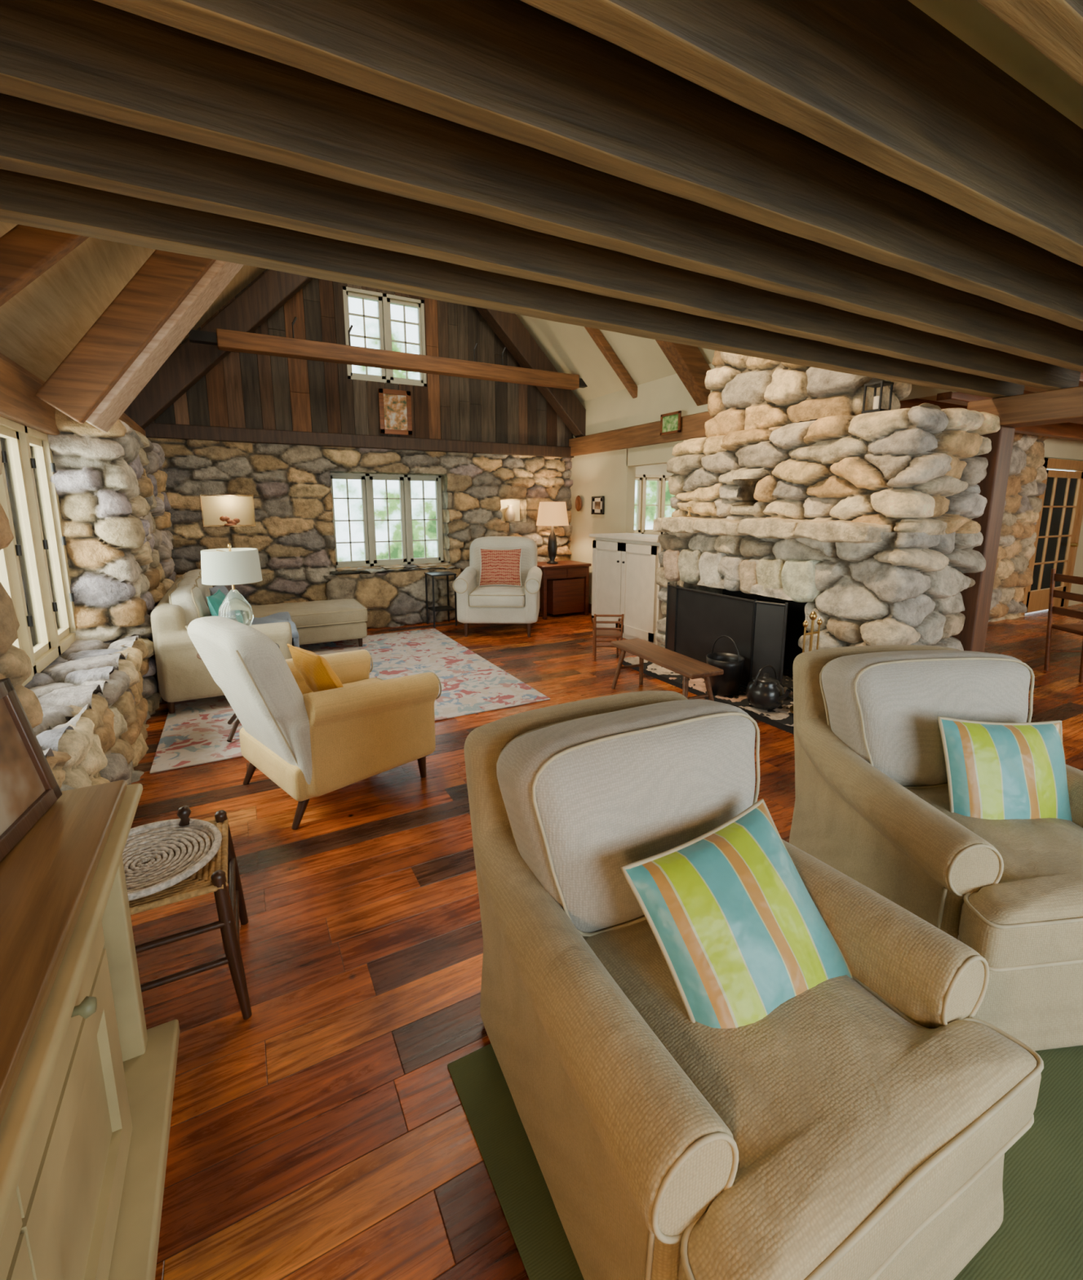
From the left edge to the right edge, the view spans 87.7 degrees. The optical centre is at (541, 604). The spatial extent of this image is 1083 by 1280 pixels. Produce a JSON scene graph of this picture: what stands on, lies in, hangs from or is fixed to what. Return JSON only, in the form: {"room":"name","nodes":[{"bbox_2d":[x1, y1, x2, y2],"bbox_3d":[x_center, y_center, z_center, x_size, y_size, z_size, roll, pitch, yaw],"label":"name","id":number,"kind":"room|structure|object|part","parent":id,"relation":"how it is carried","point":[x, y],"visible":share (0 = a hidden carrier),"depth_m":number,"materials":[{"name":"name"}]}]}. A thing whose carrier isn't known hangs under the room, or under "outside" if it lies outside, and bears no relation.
{"room":"living room","nodes":[
{"label":"living room","id":0,"kind":"room"},
{"bbox_2d":[0,445,43,728],"bbox_3d":[-0.802,0.541,-0.368,0.576,2.300,5.363,-5,11,-28],"label":"stone","id":1,"kind":"object","parent":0,"point":[15,664],"visible":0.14,"depth_m":1.89,"materials":[{"name":"beige stone"}]},
{"bbox_2d":[0,352,44,384],"bbox_3d":[-2.136,-0.058,1.760,0.600,2.750,10.500,-5,11,-28],"label":"boards","id":2,"kind":"object","parent":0,"point":[3,357],"visible":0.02,"depth_m":3.83,"materials":[{"name":"brown wood"}]},
{"bbox_2d":[40,638,158,791],"bbox_3d":[-2.469,0.754,3.248,0.217,0.640,2.750,-5,11,-28],"label":"stone","id":3,"kind":"object","parent":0,"point":[106,744],"depth_m":3.07,"materials":[{"name":"beige stone"}]},
{"bbox_2d":[146,437,573,605],"bbox_3d":[-2.021,-0.943,7.813,5.520,2.420,0.550,-5,11,-28],"label":"wall","id":4,"kind":"structure","parent":0,"point":[292,532],"depth_m":7.15,"materials":[{"name":"beige stone"}]},
{"bbox_2d":[0,357,146,436],"bbox_3d":[-3.289,-1.325,3.821,0.450,0.340,5.250,-5,11,-28],"label":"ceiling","id":5,"kind":"structure","parent":4,"relation":"attached to","point":[20,403],"depth_m":3.28,"materials":[{"name":"brown wood"}]},
{"bbox_2d":[219,515,239,525],"bbox_3d":[-3.788,-1.012,6.849,0.216,0.125,0.140,-5,11,-28],"label":"sculpture","id":6,"kind":"object","parent":4,"relation":"on","point":[229,522],"visible":0.98,"depth_m":6.82,"materials":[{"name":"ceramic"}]},
{"bbox_2d":[143,422,573,457],"bbox_3d":[-1.954,-2.139,7.510,5.650,0.160,0.180,-5,11,-28],"label":"beam","id":7,"kind":"structure","parent":4,"relation":"on","point":[155,430],"depth_m":7.11,"materials":[{"name":"brown wood"}]},
{"bbox_2d":[377,388,412,435],"bbox_3d":[-1.911,-2.511,7.376,0.420,0.560,0.024,-5,11,-28],"label":"framed painting","id":8,"kind":"object","parent":7,"relation":"on","point":[394,406],"visible":1,"depth_m":7.37,"materials":[{"name":"brown wood"}]},
{"bbox_2d":[383,393,407,430],"bbox_3d":[-1.913,-2.512,7.380,0.324,0.464,0.008,-5,11,-28],"label":"art","id":9,"kind":"object","parent":8,"relation":"attached to","point":[395,405],"depth_m":7.37},
{"bbox_2d":[201,495,519,525],"bbox_3d":[-2.225,-1.292,7.837,4.360,0.500,0.050,-5,11,-28],"label":"wall sconce","id":10,"kind":"object","parent":4,"relation":"attached to","point":[242,508],"visible":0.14,"depth_m":6.96,"materials":[{"name":"beige fabric"}]},
{"bbox_2d":[330,472,444,568],"bbox_3d":[-2.158,-1.179,7.911,1.570,1.290,0.120,-5,11,-28],"label":"frame","id":11,"kind":"object","parent":4,"relation":"attached to","point":[367,498],"visible":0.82,"depth_m":7.90,"materials":[{"name":"paint"}]},
{"bbox_3d":[-2.080,-0.499,7.830,1.700,0.066,0.500,-5,11,-28],"label":"window seat","id":12,"kind":"part","parent":4,"relation":"part of","materials":[{"name":"grey stone"}]},
{"bbox_2d":[505,505,515,521],"bbox_3d":[-0.480,-1.385,8.600,0.160,0.250,0.160,-5,11,-28],"label":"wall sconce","id":13,"kind":"object","parent":4,"relation":"on","point":[509,514],"visible":0.91,"depth_m":8.55,"materials":[{"name":"white glass"}]},
{"bbox_2d":[0,221,955,402],"bbox_3d":[-0.700,-3.460,4.980,6.700,3.550,5.860,-5,11,-28],"label":"ceiling","id":14,"kind":"structure","parent":0,"point":[43,322],"depth_m":3.99,"materials":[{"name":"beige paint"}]},
{"bbox_2d":[0,224,711,437],"bbox_3d":[-0.689,-3.180,5.167,6.350,3.506,4.670,-5,11,-28],"label":"roof truss","id":15,"kind":"object","parent":14,"relation":"attached to","point":[126,362],"visible":0.38,"depth_m":5.76,"materials":[{"name":"brown wood"}]},
{"bbox_2d":[899,372,1082,440],"bbox_3d":[7.158,-1.996,5.785,7.660,0.190,3.220,-5,11,-28],"label":"ceiling beams","id":16,"kind":"structure","parent":14,"relation":"attached to","point":[1072,431],"depth_m":6.02,"materials":[{"name":"brown wood"}]},
{"bbox_2d":[0,0,1082,398],"bbox_3d":[1.847,-1.072,0.764,6.340,0.298,4.616,-5,11,-28],"label":"ceiling joists","id":17,"kind":"object","parent":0,"point":[853,187],"depth_m":1.41,"materials":[{"name":"brown wood"}]},
{"bbox_2d":[130,603,1082,1279],"bbox_3d":[3.906,0.757,5.391,14.600,0.100,11.400,-5,11,-28],"label":"floor","id":18,"kind":"structure","parent":0,"point":[325,1132],"depth_m":1.87,"materials":[{"name":"brown wood"}]},
{"bbox_2d":[0,779,179,1279],"bbox_3d":[-0.598,1.125,0.358,0.380,0.899,2.750,-5,11,-28],"label":"base cabinet","id":19,"kind":"object","parent":18,"relation":"on","point":[86,1090],"visible":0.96,"depth_m":1.08,"materials":[{"name":"beige paint"}]},
{"bbox_2d":[0,677,62,861],"bbox_3d":[-1.182,0.355,1.213,0.088,0.316,0.340,-4,11,-20],"label":"framed photo","id":20,"kind":"object","parent":19,"relation":"on","point":[28,786],"visible":1,"depth_m":1.30,"materials":[{"name":"brown wood"}]},
{"bbox_2d":[0,697,45,835],"bbox_3d":[-1.185,0.356,1.212,0.008,0.264,0.284,-16,15,-17],"label":"art","id":21,"kind":"object","parent":20,"relation":"attached to","point":[22,763],"depth_m":1.30},
{"bbox_2d":[48,408,176,714],"bbox_3d":[-3.861,-0.437,5.251,0.619,2.300,2.794,-5,11,-28],"label":"stone pier","id":22,"kind":"object","parent":18,"relation":"on","point":[109,486],"visible":0.7,"depth_m":4.14,"materials":[{"name":"beige stone"}]},
{"bbox_2d":[0,416,75,686],"bbox_3d":[-2.828,-0.263,2.851,0.120,1.460,2.610,-5,11,-28],"label":"frame","id":23,"kind":"object","parent":22,"relation":"attached to","point":[55,642],"visible":0.7,"depth_m":3.50,"materials":[{"name":"beige paint"}]},
{"bbox_2d":[0,435,63,648],"bbox_3d":[-2.828,-0.263,2.851,0.004,1.340,2.538,-5,11,-28],"label":"glass","id":24,"kind":"object","parent":23,"relation":"attached to","point":[6,446],"visible":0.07,"depth_m":3.44,"materials":[{"name":"glass"}]},
{"bbox_2d":[1,451,74,626],"bbox_3d":[-2.868,-0.340,3.063,0.024,0.960,2.044,-5,11,-28],"label":"hinges","id":25,"kind":"object","parent":23,"relation":"attached to","point":[4,459],"visible":0.98,"depth_m":3.48,"materials":[{"name":"black metal"}]},
{"bbox_2d":[24,635,138,758],"bbox_3d":[-2.663,0.455,3.072,0.460,0.104,2.720,-5,11,-28],"label":"sill stones","id":26,"kind":"structure","parent":22,"relation":"on","point":[70,679],"depth_m":3.19},
{"bbox_2d":[128,809,252,1019],"bbox_3d":[-1.296,1.066,1.851,0.563,0.509,0.496,-5,11,-28],"label":"stool","id":27,"kind":"object","parent":18,"relation":"on","point":[215,877],"visible":0.27,"depth_m":1.76,"materials":[{"name":"brown wood"}]},
{"bbox_2d":[122,805,222,901],"bbox_3d":[-1.279,0.800,1.815,0.433,0.096,0.433,-5,11,-28],"label":"wicker tray","id":28,"kind":"object","parent":27,"relation":"on","point":[145,843],"visible":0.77,"depth_m":1.86,"materials":[{"name":"beige wicker"}]},
{"bbox_3d":[-1.272,0.751,2.006,0.044,0.065,0.044,-5,11,-28],"label":"knob","id":29,"kind":"part","parent":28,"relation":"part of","materials":[{"name":"brown wood"}]},
{"bbox_3d":[-1.296,0.865,1.816,0.502,0.033,0.442,-5,11,-28],"label":"rush seat","id":30,"kind":"part","parent":27,"relation":"part of","materials":[{"name":"beige wicker"}]},
{"bbox_2d":[185,616,441,830],"bbox_3d":[-1.282,0.551,3.241,0.938,1.057,1.075,9,14,43],"label":"armchair","id":31,"kind":"object","parent":18,"relation":"on","point":[315,725],"visible":1,"depth_m":2.92,"materials":[{"name":"beige fabric"}]},
{"bbox_2d":[287,644,343,692],"bbox_3d":[-1.284,0.410,3.244,0.408,0.369,0.137,9,40,43],"label":"pillow","id":32,"kind":"object","parent":31,"relation":"on","point":[317,673],"depth_m":3.13,"materials":[{"name":"fabric"}]},
{"bbox_3d":[-1.214,0.633,3.329,0.938,0.552,0.844,9,14,43],"label":"frame","id":33,"kind":"part","parent":31,"relation":"part of","materials":[{"name":"beige fabric"}]},
{"bbox_2d":[302,677,382,696],"bbox_3d":[-1.146,0.622,3.399,0.601,0.179,0.680,9,14,43],"label":"seat cushion","id":34,"kind":"object","parent":31,"relation":"on","point":[346,682],"depth_m":3.66,"materials":[{"name":"beige fabric"}]},
{"bbox_2d":[150,628,550,773],"bbox_3d":[-1.917,0.682,5.488,2.820,0.012,3.170,-5,11,-28],"label":"floral rug","id":35,"kind":"object","parent":18,"relation":"on","point":[198,731],"visible":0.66,"depth_m":4.92,"materials":[{"name":"beige fabric"}]},
{"bbox_2d":[196,642,279,742],"bbox_3d":[-2.137,0.618,4.035,0.520,0.606,0.520,-5,11,-28],"label":"round side table","id":36,"kind":"object","parent":35,"relation":"on","point":[234,717],"visible":0.09,"depth_m":3.93,"materials":[{"name":"brown wood"}]},
{"bbox_2d":[200,543,262,626],"bbox_3d":[-2.137,-0.050,3.918,0.370,0.745,0.370,-5,11,-28],"label":"table lamp","id":37,"kind":"object","parent":36,"relation":"on","point":[230,566],"visible":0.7,"depth_m":3.79,"materials":[{"name":"white fabric"}]},
{"bbox_3d":[-2.103,-0.260,3.901,0.252,0.325,0.288,-5,11,-28],"label":"stem","id":38,"kind":"part","parent":37,"relation":"part of","materials":[{"name":"gold metal"}]},
{"bbox_3d":[-2.137,-0.264,3.881,0.370,0.220,0.370,-5,11,-28],"label":"lamp shade","id":39,"kind":"part","parent":37,"relation":"part of","materials":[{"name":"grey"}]},
{"bbox_2d":[151,568,368,713],"bbox_3d":[-2.656,0.158,5.707,1.890,0.940,2.389,-5,11,-28],"label":"sofa","id":40,"kind":"object","parent":35,"relation":"on","point":[182,676],"visible":0.64,"depth_m":4.62,"materials":[{"name":"fabric"}]},
{"bbox_2d":[206,589,226,616],"bbox_3d":[-2.707,0.099,4.821,0.147,0.429,0.448,-24,16,-14],"label":"pillow","id":41,"kind":"object","parent":40,"relation":"on","point":[215,601],"depth_m":4.62,"materials":[{"name":"fabric"}]},
{"bbox_2d":[208,585,228,595],"bbox_3d":[-2.968,0.016,5.297,0.147,0.429,0.448,-24,16,-14],"label":"pillow","id":42,"kind":"object","parent":40,"relation":"on","point":[223,588],"depth_m":5.20,"materials":[{"name":"white fabric"}]},
{"bbox_2d":[251,611,299,647],"bbox_3d":[-2.560,0.333,5.259,0.470,0.350,0.988,-5,11,-28],"label":"throw blanket","id":43,"kind":"object","parent":40,"relation":"on","point":[285,616],"depth_m":5.28,"materials":[{"name":"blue fabric"}]},
{"bbox_2d":[323,567,460,628],"bbox_3d":[-1.998,-0.078,7.739,1.909,0.740,0.306,-5,11,-28],"label":"stone wall","id":44,"kind":"structure","parent":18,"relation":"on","point":[391,599],"depth_m":7.66,"materials":[{"name":"beige stone"}]},
{"bbox_2d":[424,571,457,627],"bbox_3d":[-1.381,-0.069,7.746,0.340,0.720,0.340,-5,11,-28],"label":"side table","id":45,"kind":"object","parent":18,"relation":"on","point":[433,608],"visible":0.99,"depth_m":7.71,"materials":[{"name":"black metal"}]},
{"bbox_2d":[453,536,542,637],"bbox_3d":[-0.539,-0.261,7.452,1.078,1.215,1.136,0,10,2],"label":"armchair","id":46,"kind":"object","parent":18,"relation":"on","point":[501,582],"visible":1,"depth_m":7.17,"materials":[{"name":"white fabric"}]},
{"bbox_2d":[469,585,524,607],"bbox_3d":[-0.544,-0.121,7.297,0.691,0.206,0.782,0,10,2],"label":"seat cushion","id":47,"kind":"object","parent":46,"relation":"on","point":[480,596],"depth_m":6.93,"materials":[{"name":"white fabric"}]},
{"bbox_3d":[-0.540,-0.142,7.408,1.078,0.635,0.970,0,10,2],"label":"frame","id":48,"kind":"part","parent":46,"relation":"part of","materials":[{"name":"white fabric"}]},
{"bbox_2d":[479,547,522,586],"bbox_3d":[-0.539,-0.485,7.409,0.561,0.516,0.169,0,-8,2],"label":"patterned pillow","id":49,"kind":"object","parent":46,"relation":"on","point":[499,567],"depth_m":7.35,"materials":[{"name":"red fabric"}]},
{"bbox_2d":[537,560,591,619],"bbox_3d":[0.232,-0.228,8.488,0.840,0.780,0.600,-5,11,-28],"label":"cabinet","id":50,"kind":"object","parent":18,"relation":"on","point":[563,589],"visible":0.84,"depth_m":8.29,"materials":[{"name":"brown wood"}]},
{"bbox_2d":[536,502,568,564],"bbox_3d":[0.162,-1.049,8.306,0.480,0.900,0.480,-5,11,-28],"label":"table lamp","id":51,"kind":"object","parent":50,"relation":"on","point":[549,513],"visible":1,"depth_m":8.11,"materials":[{"name":"beige fabric"}]},
{"bbox_3d":[0.162,-1.325,8.258,0.480,0.340,0.480,-5,11,-28],"label":"lamp shade","id":52,"kind":"part","parent":51,"relation":"part of","materials":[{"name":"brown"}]},
{"bbox_2d":[591,613,624,661],"bbox_3d":[0.701,0.334,6.013,0.321,0.523,0.332,0,10,2],"label":"wood chair","id":53,"kind":"object","parent":18,"relation":"on","point":[597,632],"visible":0.99,"depth_m":5.90,"materials":[{"name":"brown wood"}]},
{"bbox_2d":[589,533,665,645],"bbox_3d":[1.217,-0.224,7.062,0.625,1.260,1.370,-5,11,-28],"label":"cabinet","id":54,"kind":"object","parent":18,"relation":"on","point":[625,565],"visible":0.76,"depth_m":6.80,"materials":[{"name":"white paint"}]},
{"bbox_2d":[611,638,724,701],"bbox_3d":[0.989,0.621,4.655,0.336,0.430,1.120,-4,11,-24],"label":"wooden bench","id":55,"kind":"object","parent":18,"relation":"on","point":[687,667],"visible":0.94,"depth_m":4.49,"materials":[{"name":"brown wood"}]},
{"bbox_2d":[622,656,794,734],"bbox_3d":[1.658,0.737,5.019,0.660,0.066,2.300,-5,11,-28],"label":"hearth","id":56,"kind":"object","parent":18,"relation":"on","point":[781,717],"visible":0.2,"depth_m":4.70,"materials":[{"name":"black stone"}]},
{"bbox_2d":[706,635,744,695],"bbox_3d":[1.552,0.505,4.771,0.310,0.485,0.312,-5,11,-28],"label":"bucket","id":57,"kind":"object","parent":56,"relation":"on","point":[727,683],"visible":0.94,"depth_m":4.68,"materials":[{"name":"black metal"}]},
{"bbox_2d":[665,582,788,688],"bbox_3d":[1.584,0.278,5.141,0.104,0.790,1.424,-5,11,-28],"label":"fire screen","id":58,"kind":"object","parent":56,"relation":"on","point":[695,619],"visible":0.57,"depth_m":4.93,"materials":[{"name":"black metal"}]},
{"bbox_2d":[746,664,791,710],"bbox_3d":[1.779,0.642,4.417,0.329,0.336,0.290,4,11,24],"label":"kettle","id":59,"kind":"object","parent":56,"relation":"on","point":[766,692],"visible":1,"depth_m":4.34,"materials":[{"name":"black metal"}]},
{"bbox_2d":[789,611,822,713],"bbox_3d":[2.025,0.440,4.257,0.217,0.790,0.217,3,10,16],"label":"fireplace tools","id":60,"kind":"object","parent":56,"relation":"on","point":[813,615],"visible":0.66,"depth_m":4.21,"materials":[{"name":"gold metal"}]},
{"bbox_2d":[447,1043,1082,1279],"bbox_3d":[2.177,1.413,1.302,3.980,0.007,2.960,-5,11,-28],"label":"rug","id":61,"kind":"object","parent":18,"relation":"on","point":[1039,1236],"visible":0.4,"depth_m":1.36,"materials":[{"name":"green carpet"}]},
{"bbox_2d":[464,690,1044,1279],"bbox_3d":[0.387,0.863,1.482,0.972,1.013,1.187,-5,11,-27],"label":"armchair","id":62,"kind":"object","parent":61,"relation":"on","point":[722,1052],"visible":1,"depth_m":1.23,"materials":[{"name":"fabric"}]},
{"bbox_2d":[496,698,759,936],"bbox_3d":[0.290,0.599,1.691,0.839,0.563,0.374,-5,11,-27],"label":"cushion","id":63,"kind":"object","parent":62,"relation":"on","point":[580,801],"depth_m":1.51,"materials":[{"name":"fabric"}]},
{"bbox_2d":[620,799,853,1028],"bbox_3d":[0.498,0.795,1.374,0.508,0.489,0.157,-10,-27,-29],"label":"striped pillow","id":64,"kind":"object","parent":62,"relation":"on","point":[744,942],"depth_m":1.31,"materials":[{"name":"multicoloured fabric"}]},
{"bbox_2d":[582,915,1044,1279],"bbox_3d":[0.461,0.974,1.355,0.918,0.209,0.863,-5,11,-27],"label":"seat cushion","id":65,"kind":"object","parent":62,"relation":"on","point":[857,1109],"depth_m":1.06,"materials":[{"name":"fabric"}]},
{"bbox_2d":[789,644,1082,1050],"bbox_3d":[1.631,0.743,2.171,0.972,1.013,1.187,-1,10,-6],"label":"armchair","id":66,"kind":"object","parent":61,"relation":"on","point":[922,776],"visible":0.92,"depth_m":2.04,"materials":[{"name":"fabric"}]},
{"bbox_2d":[819,649,1035,788],"bbox_3d":[1.631,0.475,2.397,0.839,0.563,0.374,-1,10,-6],"label":"cushion","id":67,"kind":"object","parent":66,"relation":"on","point":[882,711],"depth_m":2.24,"materials":[{"name":"fabric"}]},
{"bbox_2d":[906,782,1082,971],"bbox_3d":[1.649,0.857,2.028,0.918,0.209,0.863,-1,10,-6],"label":"seat cushion","id":68,"kind":"object","parent":66,"relation":"on","point":[1027,914],"depth_m":1.68,"materials":[{"name":"fabric"}]},
{"bbox_2d":[937,716,1072,821],"bbox_3d":[1.729,0.673,2.088,0.508,0.489,0.157,3,-10,-6],"label":"striped pillow","id":69,"kind":"object","parent":66,"relation":"on","point":[997,771],"depth_m":2.04,"materials":[{"name":"multicoloured fabric"}]},
{"bbox_2d":[653,350,1000,698],"bbox_3d":[2.209,-1.211,5.033,1.120,3.900,2.747,-5,11,-28],"label":"stone fireplace","id":70,"kind":"object","parent":18,"relation":"on","point":[809,501],"visible":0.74,"depth_m":4.42,"materials":[{"name":"beige stone"}]},
{"bbox_2d":[686,506,691,515],"bbox_3d":[1.485,-0.931,5.672,0.070,0.090,0.070,-5,11,-28],"label":"candlestick","id":71,"kind":"object","parent":70,"relation":"on","point":[688,508],"visible":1,"depth_m":5.66,"materials":[{"name":"gold metal"}]},
{"bbox_2d":[653,516,895,543],"bbox_3d":[1.916,-0.689,5.021,0.510,0.175,2.361,-5,11,-28],"label":"mantel shelf","id":72,"kind":"object","parent":70,"relation":"attached to","point":[803,530],"depth_m":4.53,"materials":[{"name":"beige stone"}]},
{"bbox_2d":[861,377,893,413],"bbox_3d":[2.525,-1.607,4.222,0.140,0.339,0.140,-5,11,-28],"label":"lantern","id":73,"kind":"object","parent":70,"relation":"on","point":[875,383],"visible":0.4,"depth_m":4.21,"materials":[{"name":"black metal"}]},
{"bbox_2d":[872,395,879,409],"bbox_3d":[2.525,-1.509,4.239,0.050,0.100,0.050,-5,11,-28],"label":"candle","id":74,"kind":"object","parent":73,"relation":"on","point":[876,399],"depth_m":4.22,"materials":[{"name":"white wax"}]},
{"bbox_2d":[951,426,1015,652],"bbox_3d":[3.402,-0.245,4.444,0.210,2.200,0.220,-5,11,-28],"label":"timber post","id":75,"kind":"object","parent":18,"relation":"on","point":[977,598],"visible":0.28,"depth_m":4.29,"materials":[{"name":"brown wood"}]},
{"bbox_2d":[967,385,1082,427],"bbox_3d":[4.586,-1.056,2.102,0.270,0.200,5.200,-5,11,-28],"label":"beam","id":76,"kind":"structure","parent":75,"relation":"on","point":[1065,405],"depth_m":3.93,"materials":[{"name":"brown wood"}]},
{"bbox_2d":[1044,568,1082,682],"bbox_3d":[5.199,0.195,5.356,0.496,1.023,0.440,0,10,2],"label":"dining chair","id":77,"kind":"object","parent":18,"relation":"on","point":[1073,628],"visible":1,"depth_m":5.44,"materials":[{"name":"brown wood"}]},
{"bbox_2d":[568,363,715,604],"bbox_3d":[1.805,-1.191,6.669,0.180,3.300,5.600,-5,11,-28],"label":"wall","id":78,"kind":"structure","parent":0,"point":[611,475],"depth_m":7.80,"materials":[{"name":"beige paint"}]},
{"bbox_2d":[575,495,582,511],"bbox_3d":[0.569,-1.544,8.640,0.030,0.243,0.180,-5,11,-28],"label":"oval plaque","id":79,"kind":"object","parent":78,"relation":"attached to","point":[578,500],"visible":1,"depth_m":8.63,"materials":[{"name":"brown wood"}]},
{"bbox_2d":[588,603,591,613],"bbox_3d":[0.804,0.085,8.556,0.020,0.140,1.440,-5,11,-28],"label":"baseboard","id":80,"kind":"structure","parent":78,"relation":"attached to","point":[589,604],"depth_m":8.64,"materials":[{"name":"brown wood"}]},
{"bbox_2d":[591,496,604,514],"bbox_3d":[0.820,-1.440,8.219,0.024,0.260,0.300,-5,11,-28],"label":"framed print","id":81,"kind":"object","parent":78,"relation":"attached to","point":[597,502],"visible":1,"depth_m":8.21,"materials":[{"name":"black wood"}]},
{"bbox_2d":[595,501,600,509],"bbox_3d":[0.824,-1.440,8.221,0.008,0.220,0.260,-5,11,-28],"label":"art","id":82,"kind":"object","parent":81,"relation":"attached to","point":[597,504],"depth_m":8.22},
{"bbox_2d":[568,411,713,456],"bbox_3d":[1.224,-2.193,7.415,0.140,0.260,3.150,-5,11,-28],"label":"trim","id":83,"kind":"structure","parent":78,"relation":"attached to","point":[692,426],"depth_m":7.26,"materials":[{"name":"brown wood"}]},
{"bbox_2d":[660,410,681,435],"bbox_3d":[1.519,-2.129,6.637,0.024,0.240,0.340,-5,11,-28],"label":"framed landscape","id":84,"kind":"object","parent":78,"relation":"attached to","point":[670,423],"visible":1,"depth_m":6.63,"materials":[{"name":"green paper"}]},
{"bbox_2d":[662,413,678,432],"bbox_3d":[1.523,-2.130,6.639,0.008,0.192,0.292,-5,11,-28],"label":"art","id":85,"kind":"object","parent":84,"relation":"attached to","point":[670,421],"depth_m":6.63},
{"bbox_2d":[635,463,674,475],"bbox_3d":[3.362,-1.220,8.585,4.440,2.700,3.850,-5,11,-28],"label":"wall","id":86,"kind":"structure","parent":0,"point":[661,468],"depth_m":9.66,"materials":[{"name":"beige paint"}]},
{"bbox_2d":[634,474,675,534],"bbox_3d":[1.720,-1.704,9.706,1.700,1.030,0.120,-5,11,-28],"label":"frame","id":87,"kind":"object","parent":86,"relation":"attached to","point":[642,479],"visible":0.39,"depth_m":9.72,"materials":[{"name":"beige paint"}]},
{"bbox_2d":[907,0,1082,424],"bbox_3d":[3.926,-1.993,4.981,14.500,0.100,11.300,-5,11,-28],"label":"ceiling","id":88,"kind":"structure","parent":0,"point":[969,20],"depth_m":1.34,"materials":[{"name":"beige paint"}]},
{"bbox_2d":[988,432,1048,622],"bbox_3d":[4.963,-0.941,6.983,5.030,2.700,0.144,-5,11,-28],"label":"wall","id":89,"kind":"structure","parent":0,"point":[1027,473],"depth_m":7.91,"materials":[{"name":"beige stone"}]},
{"bbox_2d":[1021,457,1082,615],"bbox_3d":[7.854,-1.024,8.627,1.570,2.299,0.190,-5,11,-28],"label":"door leaf","id":90,"kind":"structure","parent":89,"relation":"in","point":[1035,600],"depth_m":8.63,"materials":[{"name":"brown wood"}]},
{"bbox_3d":[7.864,-1.075,8.632,1.200,1.800,0.005,-5,11,-28],"label":"glass","id":91,"kind":"part","parent":90,"relation":"part of","materials":[{"name":"glass"}]},
{"bbox_3d":[8.404,-0.936,8.880,0.060,0.060,0.080,-5,11,-28],"label":"knob","id":92,"kind":"part","parent":90,"relation":"part of","materials":[{"name":"gold metal"}]},
{"bbox_2d":[1044,436,1082,461],"bbox_3d":[7.821,-2.376,8.465,1.620,0.380,0.150,-5,11,-28],"label":"header","id":93,"kind":"object","parent":89,"relation":"attached to","point":[1055,447],"depth_m":8.35,"materials":[{"name":"beige paint"}]},
{"bbox_2d":[1068,471,1082,605],"bbox_3d":[9.127,-1.355,9.360,1.350,2.700,0.150,-5,11,-28],"label":"wall","id":94,"kind":"structure","parent":0,"point":[1078,567],"depth_m":9.22,"materials":[{"name":"beige paint"}]},
{"bbox_3d":[-1.933,-3.992,7.309,7.100,3.800,0.050,-5,11,-28],"label":"backing","id":95,"kind":"object","parent":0,"visible":0},
{"bbox_2d":[151,268,573,446],"bbox_3d":[-1.848,-3.838,7.289,6.504,3.504,0.091,-5,11,-28],"label":"boards","id":96,"kind":"object","parent":95,"relation":"attached to","point":[280,393],"visible":0.44,"depth_m":7.12,"materials":[{"name":"brown wood"}]},
{"bbox_2d":[342,285,426,386],"bbox_3d":[-2.021,-3.421,7.296,1.040,1.100,0.120,-5,11,-28],"label":"frame","id":97,"kind":"object","parent":96,"relation":"attached to","point":[384,300],"visible":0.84,"depth_m":7.24,"materials":[{"name":"paint"}]}
]}

